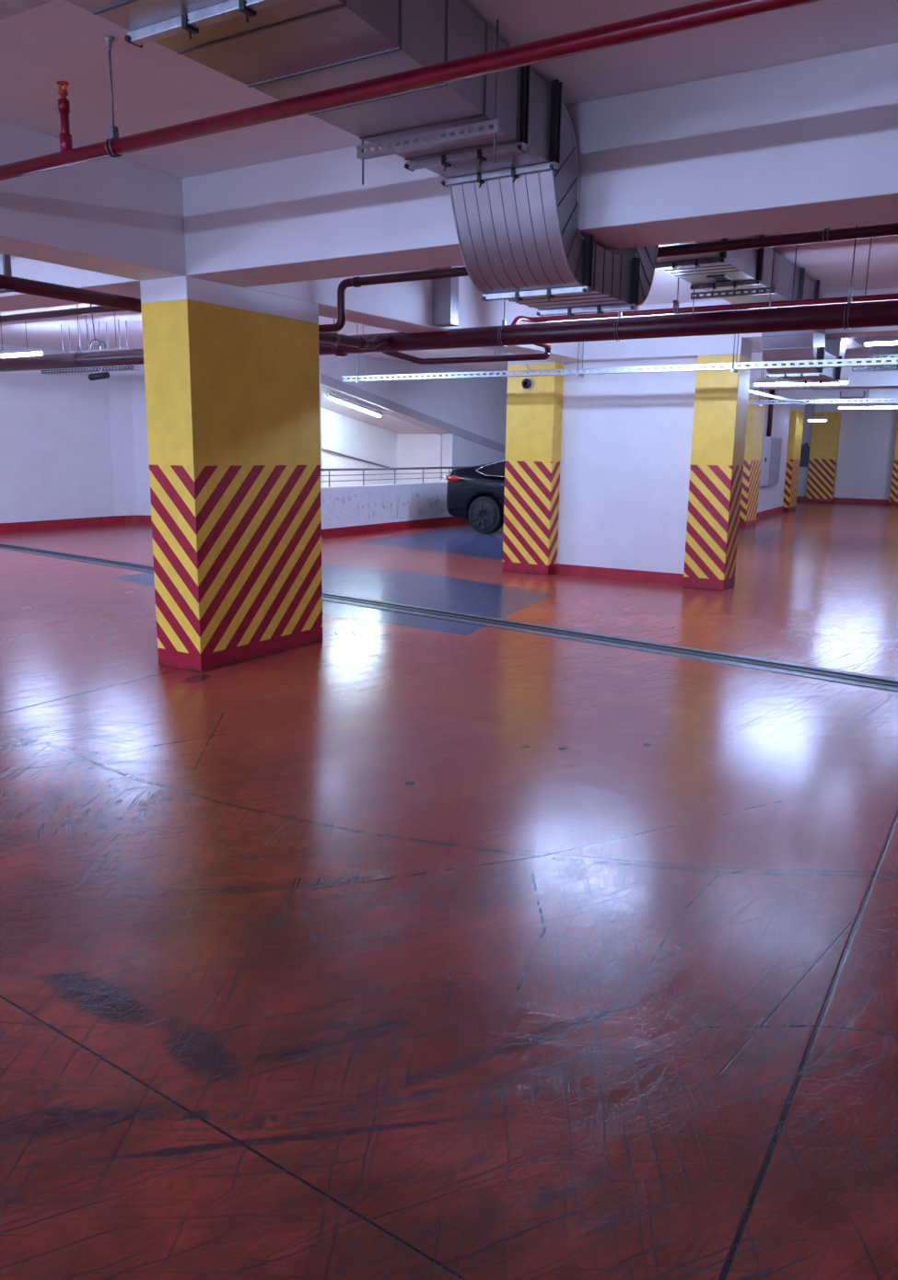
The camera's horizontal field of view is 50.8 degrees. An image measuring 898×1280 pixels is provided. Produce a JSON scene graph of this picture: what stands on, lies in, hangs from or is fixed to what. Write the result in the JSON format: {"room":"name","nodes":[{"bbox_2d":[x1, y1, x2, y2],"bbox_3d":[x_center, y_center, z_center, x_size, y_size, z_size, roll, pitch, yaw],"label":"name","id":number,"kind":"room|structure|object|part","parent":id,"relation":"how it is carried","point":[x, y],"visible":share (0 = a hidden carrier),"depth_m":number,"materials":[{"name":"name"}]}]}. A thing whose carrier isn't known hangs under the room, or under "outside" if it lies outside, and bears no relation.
{"room":"parking garage","nodes":[
{"label":"parking garage","id":0,"kind":"room"},
{"bbox_2d":[0,344,322,523],"bbox_3d":[-9.272,-2.159,9.778,5.100,3.200,19.300,8,13,31],"label":"wall","id":1,"kind":"structure","parent":0,"point":[73,446],"depth_m":17.58,"materials":[{"name":"paint"}]},
{"bbox_2d":[0,514,151,533],"bbox_3d":[-11.124,-0.902,11.076,0.509,0.170,19.120,8,13,31],"label":"baseboard","id":2,"kind":"structure","parent":1,"relation":"attached to","point":[29,526],"depth_m":17.79,"materials":[{"name":"red paint"}]},
{"bbox_2d":[321,407,397,487],"bbox_3d":[-2.442,-3.200,19.227,0.200,4.700,4.800,8,13,31],"label":"wall","id":3,"kind":"structure","parent":0,"point":[342,434],"depth_m":19.68,"materials":[{"name":"paint"}]},
{"bbox_2d":[321,448,394,470],"bbox_3d":[-2.358,-3.774,18.944,0.040,0.779,4.407,8,13,31],"label":"wall handrail","id":4,"kind":"object","parent":3,"relation":"attached to","point":[324,449],"visible":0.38,"depth_m":19.58,"materials":[{"name":"metal"}]},
{"bbox_2d":[320,481,453,529],"bbox_3d":[0.634,-3.094,21.023,0.180,0.870,11.200,8,13,31],"label":"wall","id":5,"kind":"structure","parent":0,"point":[342,506],"depth_m":17.80,"materials":[{"name":"paint"}]},
{"bbox_2d":[320,466,464,487],"bbox_3d":[0.661,-3.687,20.952,0.044,0.321,11.100,8,13,31],"label":"handrail","id":6,"kind":"object","parent":5,"relation":"on","point":[409,468],"visible":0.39,"depth_m":17.92,"materials":[{"name":"metal"}]},
{"bbox_3d":[0.660,-3.628,20.964,0.016,0.014,11.100,8,13,31],"label":"rail","id":7,"kind":"part","parent":6,"relation":"part of","materials":[{"name":"metal"}]},
{"bbox_3d":[0.661,-3.726,20.945,0.016,0.014,11.100,8,13,31],"label":"rail","id":8,"kind":"part","parent":6,"relation":"part of","materials":[{"name":"metal"}]},
{"bbox_3d":[0.663,-3.824,20.925,0.044,0.042,11.100,8,13,31],"label":"rail","id":9,"kind":"part","parent":6,"relation":"part of","materials":[{"name":"metal"}]},
{"bbox_2d":[321,516,469,538],"bbox_3d":[0.715,-2.735,21.042,0.020,0.160,11.200,8,13,31],"label":"baseboard","id":10,"kind":"structure","parent":5,"relation":"attached to","point":[437,521],"depth_m":18.05,"materials":[{"name":"red paint"}]},
{"bbox_2d":[320,372,505,453],"bbox_3d":[-0.498,-4.610,21.473,2.480,2.066,11.150,8,13,31],"label":"ramp","id":11,"kind":"object","parent":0,"point":[329,385],"visible":0.14,"depth_m":18.81,"materials":[{"name":"paint"}]},
{"bbox_2d":[325,393,382,417],"bbox_3d":[-1.745,-4.348,17.550,0.120,0.366,1.612,8,13,31],"label":"lamp","id":12,"kind":"object","parent":11,"relation":"attached to","point":[329,396],"visible":1,"depth_m":17.48,"materials":[{"name":"white plastic"}]},
{"bbox_2d":[381,411,442,480],"bbox_3d":[-0.725,-3.901,19.189,0.040,1.339,2.173,8,13,31],"label":"conduit","id":13,"kind":"object","parent":11,"relation":"attached to","point":[382,413],"visible":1,"depth_m":19.59,"materials":[{"name":"metal"}]},
{"bbox_2d":[320,353,507,481],"bbox_3d":[0.468,-4.267,20.932,0.160,3.200,11.150,8,13,31],"label":"wall","id":14,"kind":"structure","parent":0,"point":[475,405],"depth_m":19.91,"materials":[{"name":"paint"}]},
{"bbox_2d":[397,433,447,484],"bbox_3d":[-0.596,-2.893,20.997,1.600,3.450,0.200,8,13,31],"label":"wall","id":15,"kind":"structure","parent":0,"point":[413,449],"depth_m":20.67,"materials":[{"name":"paint"}]},
{"bbox_2d":[0,500,897,1279],"bbox_3d":[3.074,-1.264,14.578,22.000,0.100,40.000,8,13,31],"label":"floor","id":16,"kind":"structure","parent":0,"point":[392,945],"depth_m":3.13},
{"bbox_2d":[139,275,322,672],"bbox_3d":[-1.542,-1.188,6.992,0.436,2.620,1.330,8,13,31],"label":"pillar","id":17,"kind":"structure","parent":16,"relation":"on","point":[232,372],"depth_m":6.65,"materials":[{"name":"yellow paint"}]},
{"bbox_2d":[0,542,897,691],"bbox_3d":[-0.053,-0.247,9.029,21.446,0.012,0.377,10,15,38],"label":"floor drain","id":18,"kind":"object","parent":16,"relation":"on","point":[881,682],"visible":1,"depth_m":7.98,"materials":[{"name":"metal"}]},
{"bbox_2d":[442,459,505,534],"bbox_3d":[2.387,-2.698,17.618,4.892,1.490,1.952,8,13,31],"label":"car","id":19,"kind":"object","parent":16,"relation":"on","point":[474,494],"visible":0.23,"depth_m":17.71,"materials":[{"name":"black paint"}]},
{"bbox_2d":[444,475,461,480],"bbox_3d":[0.061,-3.063,17.908,0.115,0.100,0.400,-9,15,-40],"label":"tail lamp","id":20,"kind":"object","parent":19,"relation":"attached to","point":[447,477],"depth_m":17.89,"materials":[{"name":"red plastic"}]},
{"bbox_3d":[1.700,-3.088,16.984,2.743,0.401,0.223,8,13,31],"label":"window trim","id":21,"kind":"part","parent":19,"relation":"part of","materials":[{"name":"silver metal"}]},
{"bbox_2d":[502,360,564,575],"bbox_3d":[1.118,-2.183,12.117,0.660,2.620,0.470,8,13,31],"label":"pillar","id":22,"kind":"structure","parent":16,"relation":"on","point":[533,428],"depth_m":11.91,"materials":[{"name":"yellow paint"}]},
{"bbox_2d":[521,363,533,390],"bbox_3d":[0.964,-3.254,11.679,0.150,0.318,0.080,8,13,31],"label":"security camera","id":23,"kind":"object","parent":22,"relation":"attached to","point":[527,383],"visible":0.98,"depth_m":11.67,"materials":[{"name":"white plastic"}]},
{"bbox_3d":[0.976,-3.176,11.716,0.150,0.150,0.030,8,13,31],"label":"plate","id":24,"kind":"part","parent":23,"relation":"part of","materials":[{"name":"plastic"}]},
{"bbox_2d":[682,353,751,590],"bbox_3d":[3.092,-1.915,10.929,0.480,2.620,0.470,8,13,31],"label":"pillar","id":25,"kind":"structure","parent":16,"relation":"on","point":[721,397],"depth_m":10.74,"materials":[{"name":"yellow paint"}]},
{"bbox_2d":[738,389,766,527],"bbox_3d":[6.431,-3.918,20.393,0.380,2.900,0.900,8,13,31],"label":"pillar","id":26,"kind":"structure","parent":16,"relation":"on","point":[755,413],"depth_m":20.14,"materials":[{"name":"yellow paint"}]},
{"bbox_2d":[782,400,804,511],"bbox_3d":[9.437,-5.144,25.927,0.220,3.200,0.900,8,13,31],"label":"pillar","id":27,"kind":"structure","parent":16,"relation":"on","point":[797,415],"depth_m":25.71,"materials":[{"name":"yellow paint"}]},
{"bbox_2d":[804,403,842,502],"bbox_3d":[12.292,-6.127,31.004,0.830,3.200,0.300,8,13,31],"label":"pillar","id":28,"kind":"structure","parent":16,"relation":"on","point":[824,440],"depth_m":30.88,"materials":[{"name":"yellow paint"}]},
{"bbox_2d":[888,423,897,505],"bbox_3d":[14.492,-5.827,29.679,0.900,3.200,0.300,8,13,31],"label":"pillar","id":29,"kind":"structure","parent":16,"relation":"on","point":[893,495],"depth_m":29.89,"materials":[{"name":"yellow paint"}]},
{"bbox_2d":[0,0,897,402],"bbox_3d":[3.128,-4.988,13.826,22.000,1.100,40.000,8,13,31],"label":"ceiling","id":30,"kind":"structure","parent":0,"point":[155,87],"depth_m":4.36,"materials":[{"name":"paint"}]},
{"bbox_2d":[0,320,46,357],"bbox_3d":[-6.014,-4.166,13.076,1.254,0.476,0.060,8,13,31],"label":"lamp","id":31,"kind":"object","parent":30,"relation":"hanging from","point":[36,352],"visible":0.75,"depth_m":12.99,"materials":[{"name":"white plastic"}]},
{"bbox_2d":[0,0,54,20],"bbox_3d":[1.396,-1.519,0.804,10.600,0.600,0.160,8,13,31],"label":"ceiling beam","id":32,"kind":"structure","parent":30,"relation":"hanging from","point":[7,7],"depth_m":2.38,"materials":[{"name":"paint"}]},
{"bbox_2d":[40,365,139,373],"bbox_3d":[-6.140,-4.595,16.088,2.400,0.056,0.120,8,13,31],"label":"cable tray","id":33,"kind":"object","parent":30,"relation":"hanging from","point":[128,366],"visible":0.98,"depth_m":16.03,"materials":[{"name":"metal"}]},
{"bbox_2d":[0,119,186,280],"bbox_3d":[-4.641,-1.800,1.708,0.436,0.580,10.560,8,13,31],"label":"ceiling beam","id":34,"kind":"structure","parent":30,"relation":"attached to","point":[116,216],"depth_m":5.47,"materials":[{"name":"paint"}]},
{"bbox_2d":[60,319,127,353],"bbox_3d":[-4.418,-4.045,12.827,3.200,0.570,0.160,8,13,31],"label":"cable tray","id":35,"kind":"object","parent":30,"relation":"hanging from","point":[118,320],"visible":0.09,"depth_m":13.13,"materials":[{"name":"metal"}]},
{"bbox_2d":[89,304,106,349],"bbox_3d":[-4.190,-3.738,11.246,0.296,0.542,0.014,8,13,31],"label":"hook","id":36,"kind":"object","parent":30,"relation":"hanging from","point":[95,339],"visible":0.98,"depth_m":11.27,"materials":[{"name":"metal"}]},
{"bbox_3d":[-4.244,-3.794,11.270,0.066,0.442,0.014,8,13,31],"label":"hanger rod","id":37,"kind":"part","parent":36,"relation":"part of","materials":[{"name":"metal"}]},
{"bbox_2d":[88,347,109,380],"bbox_3d":[-5.807,-4.611,15.645,0.340,0.614,0.110,1,11,0],"label":"security camera","id":38,"kind":"object","parent":30,"relation":"attached to","point":[104,375],"visible":0.89,"depth_m":15.65,"materials":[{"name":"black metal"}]},
{"bbox_2d":[69,313,137,353],"bbox_3d":[-4.478,-3.932,12.168,1.254,0.531,0.060,8,13,31],"label":"lamp","id":39,"kind":"object","parent":30,"relation":"hanging from","point":[114,313],"visible":0.37,"depth_m":12.13,"materials":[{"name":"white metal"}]},
{"bbox_2d":[0,253,391,349],"bbox_3d":[-4.170,-2.027,3.312,0.160,0.755,13.610,8,13,31],"label":"pipe","id":40,"kind":"object","parent":30,"relation":"hanging from","point":[8,283],"visible":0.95,"depth_m":6.18,"materials":[{"name":"red metal"}]},
{"bbox_2d":[0,0,823,180],"bbox_3d":[2.022,-1.801,1.888,10.710,0.458,0.076,8,13,31],"label":"pipe","id":41,"kind":"object","parent":30,"relation":"hanging from","point":[711,12],"visible":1,"depth_m":3.21,"materials":[{"name":"red metal"}]},
{"bbox_2d":[59,132,72,151],"bbox_3d":[-1.677,-2.173,4.141,0.050,0.075,0.050,8,13,31],"label":"socket","id":42,"kind":"object","parent":41,"relation":"attached to","point":[65,138],"depth_m":4.12,"materials":[{"name":"red metal"}]},
{"bbox_3d":[-1.410,-2.321,3.945,0.010,0.350,0.009,8,13,31],"label":"hanger rod","id":43,"kind":"part","parent":41,"relation":"part of","materials":[{"name":"metal"}]},
{"bbox_2d":[243,267,583,360],"bbox_3d":[-0.085,-3.196,8.957,0.436,0.580,5.750,8,13,31],"label":"ceiling beam","id":44,"kind":"structure","parent":30,"relation":"attached to","point":[403,307],"depth_m":8.26,"materials":[{"name":"paint"}]},
{"bbox_2d":[356,19,502,185],"bbox_3d":[-0.091,-2.209,3.916,0.702,0.520,0.040,8,13,31],"label":"channel","id":45,"kind":"object","parent":30,"relation":"hanging from","point":[486,133],"visible":0.95,"depth_m":3.90,"materials":[{"name":"metal"}]},
{"bbox_3d":[-0.372,-2.248,4.085,0.010,0.520,0.009,8,13,31],"label":"hanger rod","id":46,"kind":"part","parent":45,"relation":"part of","materials":[{"name":"metal"}]},
{"bbox_3d":[0.186,-2.172,3.749,0.010,0.520,0.009,8,13,31],"label":"hanger rod","id":47,"kind":"part","parent":45,"relation":"part of","materials":[{"name":"metal"}]},
{"bbox_2d":[432,265,459,326],"bbox_3d":[-0.029,-3.104,8.455,0.192,0.560,0.140,8,13,31],"label":"duct","id":48,"kind":"object","parent":30,"relation":"attached to","point":[445,290],"visible":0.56,"depth_m":8.41,"materials":[{"name":"silver metal"}]},
{"bbox_2d":[0,42,897,312],"bbox_3d":[-1.449,-2.653,6.167,21.400,0.580,0.520,8,13,31],"label":"ceiling beam","id":49,"kind":"structure","parent":30,"relation":"attached to","point":[809,144],"depth_m":4.51,"materials":[{"name":"paint"}]},
{"bbox_2d":[0,224,897,372],"bbox_3d":[0.199,-3.038,8.817,21.200,0.824,0.537,8,13,31],"label":"pipe","id":50,"kind":"object","parent":30,"relation":"hanging from","point":[850,315],"visible":0.8,"depth_m":8.07,"materials":[{"name":"red metal"}]},
{"bbox_3d":[-4.479,-3.788,11.418,0.010,0.517,0.009,8,13,31],"label":"hanger rod","id":51,"kind":"part","parent":50,"relation":"part of","materials":[{"name":"metal"}]},
{"bbox_3d":[2.967,-2.776,6.935,0.010,0.517,0.009,8,13,31],"label":"hanger rod","id":52,"kind":"part","parent":50,"relation":"part of","materials":[{"name":"metal"}]},
{"bbox_2d":[0,222,897,333],"bbox_3d":[-0.820,-2.750,7.189,21.200,0.775,0.078,8,13,31],"label":"pipe","id":53,"kind":"object","parent":30,"relation":"hanging from","point":[826,235],"visible":0.52,"depth_m":5.86,"materials":[{"name":"red metal"}]},
{"bbox_2d":[427,349,503,358],"bbox_3d":[0.537,-4.305,13.971,2.000,0.370,0.160,8,13,31],"label":"cable tray","id":54,"kind":"object","parent":30,"relation":"hanging from","point":[494,350],"visible":0.02,"depth_m":14.06,"materials":[{"name":"metal"}]},
{"bbox_2d":[427,354,503,358],"bbox_3d":[0.535,-4.170,13.998,2.000,0.083,0.160,8,13,31],"label":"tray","id":55,"kind":"object","parent":54,"relation":"on","point":[489,354],"depth_m":14.11,"materials":[{"name":"metal"}]},
{"bbox_2d":[65,0,897,384],"bbox_3d":[2.145,-2.632,7.120,1.140,0.875,18.004,8,13,31],"label":"ventilation duct","id":56,"kind":"object","parent":30,"relation":"hanging from","point":[517,216],"visible":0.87,"depth_m":4.12,"materials":[{"name":"metal"}]},
{"bbox_2d":[706,274,733,282],"bbox_3d":[2.079,-2.774,7.254,0.138,0.012,0.240,8,13,31],"label":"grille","id":57,"kind":"object","parent":56,"relation":"attached to","point":[716,278],"depth_m":7.24,"materials":[{"name":"grey metal"}]},
{"bbox_2d":[342,313,897,383],"bbox_3d":[4.440,-2.872,8.384,13.500,0.858,0.160,8,13,31],"label":"cable tray","id":58,"kind":"object","parent":30,"relation":"hanging from","point":[734,368],"visible":0.91,"depth_m":9.91,"materials":[{"name":"metal"}]},
{"bbox_3d":[-1.067,-3.636,11.771,0.010,0.858,0.009,8,13,31],"label":"hanger rod","id":59,"kind":"part","parent":58,"relation":"part of","materials":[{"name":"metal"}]},
{"bbox_3d":[1.395,-3.272,10.146,0.010,0.858,0.009,8,13,31],"label":"hanger rod","id":60,"kind":"part","parent":58,"relation":"part of","materials":[{"name":"metal"}]},
{"bbox_3d":[1.460,-3.292,10.249,0.010,0.858,0.009,8,13,31],"label":"hanger rod","id":61,"kind":"part","parent":58,"relation":"part of","materials":[{"name":"metal"}]},
{"bbox_2d":[342,357,897,383],"bbox_3d":[4.435,-2.498,8.460,13.500,0.083,0.160,8,13,31],"label":"tray","id":62,"kind":"object","parent":58,"relation":"on","point":[734,368],"depth_m":9.88,"materials":[{"name":"metal"}]},
{"bbox_3d":[2.816,-3.079,9.290,0.010,0.858,0.009,8,13,31],"label":"hanger rod","id":63,"kind":"part","parent":58,"relation":"part of","materials":[{"name":"metal"}]},
{"bbox_3d":[2.881,-3.099,9.394,0.010,0.858,0.009,8,13,31],"label":"hanger rod","id":64,"kind":"part","parent":58,"relation":"part of","materials":[{"name":"metal"}]},
{"bbox_2d":[507,299,752,362],"bbox_3d":[2.090,-3.623,11.230,2.890,0.580,0.470,8,13,31],"label":"ceiling beam","id":65,"kind":"structure","parent":30,"relation":"attached to","point":[686,346],"depth_m":10.76,"materials":[{"name":"paint"}]},
{"bbox_2d":[511,277,897,325],"bbox_3d":[4.955,-2.535,6.040,10.144,0.577,0.348,8,13,31],"label":"pipe","id":66,"kind":"object","parent":30,"relation":"hanging from","point":[676,309],"visible":0.93,"depth_m":7.89,"materials":[{"name":"red metal"}]},
{"bbox_3d":[1.944,-3.064,8.001,0.010,0.401,0.009,8,13,31],"label":"hanger rod","id":67,"kind":"part","parent":66,"relation":"part of","materials":[{"name":"metal"}]},
{"bbox_2d":[690,246,775,313],"bbox_3d":[2.287,-2.918,7.598,0.670,0.520,0.040,8,13,31],"label":"channel","id":68,"kind":"object","parent":30,"relation":"hanging from","point":[765,292],"visible":0.88,"depth_m":7.58,"materials":[{"name":"metal"}]},
{"bbox_3d":[2.546,-2.882,7.442,0.010,0.520,0.009,8,13,31],"label":"hanger rod","id":69,"kind":"part","parent":68,"relation":"part of","materials":[{"name":"metal"}]},
{"bbox_2d":[748,376,805,405],"bbox_3d":[4.348,-3.708,12.649,0.040,0.910,4.260,8,13,31],"label":"lamp","id":70,"kind":"object","parent":30,"relation":"hanging from","point":[750,391],"visible":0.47,"depth_m":12.97,"materials":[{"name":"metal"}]},
{"bbox_2d":[775,388,812,399],"bbox_3d":[12.652,-5.199,19.349,11.500,0.400,0.500,8,13,31],"label":"ceiling beam","id":71,"kind":"structure","parent":30,"relation":"attached to","point":[793,394],"depth_m":21.87,"materials":[{"name":"paint"}]},
{"bbox_2d":[791,244,797,300],"bbox_3d":[2.789,-2.952,7.611,0.008,0.412,0.060,8,13,31],"label":"rod","id":72,"kind":"object","parent":30,"relation":"hanging from","point":[797,245],"depth_m":7.61,"materials":[{"name":"grey metal"}]},
{"bbox_3d":[2.783,-2.942,7.617,0.008,0.465,0.007,8,13,31],"label":"hanger rod","id":73,"kind":"part","parent":72,"relation":"part of","materials":[{"name":"metal"}]},
{"bbox_2d":[752,376,849,385],"bbox_3d":[4.807,-3.842,12.873,1.254,0.721,0.120,8,13,31],"label":"lamp","id":74,"kind":"object","parent":30,"relation":"hanging from","point":[843,379],"visible":0.64,"depth_m":13.03,"materials":[{"name":"white plastic"}]},
{"bbox_2d":[807,404,827,421],"bbox_3d":[9.948,-6.279,25.447,0.504,0.771,0.120,8,13,31],"label":"lamp","id":75,"kind":"object","parent":30,"relation":"hanging from","point":[821,419],"visible":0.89,"depth_m":25.48,"materials":[{"name":"white plastic"}]},
{"bbox_2d":[742,287,897,341],"bbox_3d":[7.128,-3.021,8.180,8.950,0.410,0.470,8,13,31],"label":"ceiling beam","id":76,"kind":"structure","parent":30,"relation":"attached to","point":[883,331],"depth_m":9.76,"materials":[{"name":"paint"}]},
{"bbox_2d":[747,359,897,406],"bbox_3d":[8.979,-3.589,12.394,10.050,0.910,0.160,8,13,31],"label":"cable tray","id":77,"kind":"object","parent":30,"relation":"hanging from","point":[760,403],"visible":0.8,"depth_m":14.36,"materials":[{"name":"metal"}]},
{"bbox_2d":[747,397,897,406],"bbox_3d":[8.973,-3.188,12.475,10.050,0.083,0.160,8,13,31],"label":"tray","id":78,"kind":"object","parent":77,"relation":"on","point":[760,403],"depth_m":14.33,"materials":[{"name":"metal"}]},
{"bbox_2d":[748,352,897,390],"bbox_3d":[8.841,-4.037,13.771,12.000,0.580,0.400,8,13,31],"label":"ceiling beam","id":79,"kind":"structure","parent":30,"relation":"attached to","point":[857,379],"depth_m":15.05,"materials":[{"name":"paint"}]},
{"bbox_2d":[811,387,897,402],"bbox_3d":[10.494,-3.858,14.292,9.480,0.390,0.450,8,13,31],"label":"ventilation duct","id":80,"kind":"object","parent":30,"relation":"attached to","point":[860,392],"visible":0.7,"depth_m":16.21,"materials":[{"name":"metal"}]},
{"bbox_2d":[837,403,897,408],"bbox_3d":[8.555,-5.029,19.024,1.304,0.721,0.120,8,13,31],"label":"lamp","id":81,"kind":"object","parent":30,"relation":"hanging from","point":[856,405],"visible":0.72,"depth_m":19.09,"materials":[{"name":"white plastic"}]},
{"bbox_2d":[864,237,871,295],"bbox_3d":[3.255,-2.890,7.330,0.008,0.417,0.060,8,13,31],"label":"rod","id":82,"kind":"object","parent":30,"relation":"hanging from","point":[866,273],"depth_m":7.33,"materials":[{"name":"grey metal"}]},
{"bbox_3d":[3.251,-2.878,7.335,0.008,0.465,0.007,8,13,31],"label":"hanger rod","id":83,"kind":"part","parent":82,"relation":"part of","materials":[{"name":"metal"}]},
{"bbox_2d":[851,365,897,372],"bbox_3d":[9.285,-3.558,11.250,8.350,0.510,0.160,8,13,31],"label":"cable tray","id":84,"kind":"object","parent":30,"relation":"hanging from","point":[884,368],"visible":1,"depth_m":13.24,"materials":[{"name":"metal"}]},
{"bbox_2d":[862,336,897,346],"bbox_3d":[5.095,-3.645,11.054,0.424,0.381,0.120,8,13,31],"label":"lamp","id":85,"kind":"object","parent":30,"relation":"hanging from","point":[883,340],"visible":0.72,"depth_m":11.07,"materials":[{"name":"white plastic"}]},
{"bbox_2d":[868,354,897,360],"bbox_3d":[8.637,-3.274,9.798,7.900,0.510,0.160,8,13,31],"label":"cable tray","id":86,"kind":"object","parent":30,"relation":"hanging from","point":[875,355],"visible":0.64,"depth_m":11.74,"materials":[{"name":"metal"}]},
{"bbox_2d":[556,358,697,573],"bbox_3d":[2.204,-2.062,11.596,1.750,2.620,0.200,8,13,31],"label":"wall","id":87,"kind":"structure","parent":0,"point":[626,438],"depth_m":11.50,"materials":[{"name":"paint"}]},
{"bbox_2d":[555,563,683,584],"bbox_3d":[2.126,-0.821,11.747,1.750,0.125,0.030,8,13,31],"label":"baseboard","id":88,"kind":"structure","parent":87,"relation":"attached to","point":[565,569],"depth_m":11.73,"materials":[{"name":"red paint"}]},
{"bbox_2d":[756,389,791,512],"bbox_3d":[7.756,-4.629,23.252,0.240,3.200,5.523,7,13,27],"label":"wall","id":89,"kind":"structure","parent":0,"point":[771,496],"depth_m":24.30,"materials":[{"name":"paint"}]},
{"bbox_2d":[756,505,783,520],"bbox_3d":[7.850,-3.128,23.483,0.030,0.170,5.512,7,13,27],"label":"baseboard","id":90,"kind":"structure","parent":89,"relation":"attached to","point":[776,510],"depth_m":23.97,"materials":[{"name":"red paint"}]},
{"bbox_2d":[758,435,781,487],"bbox_3d":[7.636,-4.274,22.621,0.206,1.150,2.614,7,13,27],"label":"electrical box","id":91,"kind":"object","parent":89,"relation":"attached to","point":[771,448],"visible":0.8,"depth_m":22.48,"materials":[{"name":"grey metal"}]},
{"bbox_3d":[7.350,-4.149,21.955,0.020,1.080,1.053,7,13,27],"label":"door","id":92,"kind":"part","parent":91,"relation":"part of","materials":[{"name":"white metal"}]},
{"bbox_2d":[766,389,774,436],"bbox_3d":[7.625,-5.453,22.399,0.110,1.250,0.110,8,13,31],"label":"riser pipe","id":93,"kind":"object","parent":91,"relation":"attached to","point":[772,391],"visible":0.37,"depth_m":22.39,"materials":[{"name":"red metal"}]},
{"bbox_3d":[7.965,-4.367,23.083,0.020,1.080,1.354,7,13,27],"label":"door","id":94,"kind":"part","parent":91,"relation":"part of","materials":[{"name":"grey metal"}]},
{"bbox_2d":[796,402,897,500],"bbox_3d":[15.670,-5.737,29.315,16.700,3.200,0.300,8,13,31],"label":"wall","id":95,"kind":"structure","parent":0,"point":[867,436],"depth_m":30.53,"materials":[{"name":"paint"}]},
{"bbox_2d":[799,442,810,466],"bbox_3d":[11.787,-6.169,31.433,0.380,0.800,0.100,8,13,31],"label":"wall panel","id":96,"kind":"object","parent":95,"relation":"attached to","point":[805,448],"visible":0.71,"depth_m":31.38,"materials":[{"name":"grey metal"}]},
{"bbox_2d":[796,496,889,504],"bbox_3d":[15.605,-4.219,29.451,16.600,0.170,0.030,8,13,31],"label":"baseboard","id":97,"kind":"structure","parent":95,"relation":"attached to","point":[798,498],"depth_m":30.82,"materials":[{"name":"red paint"}]}
]}

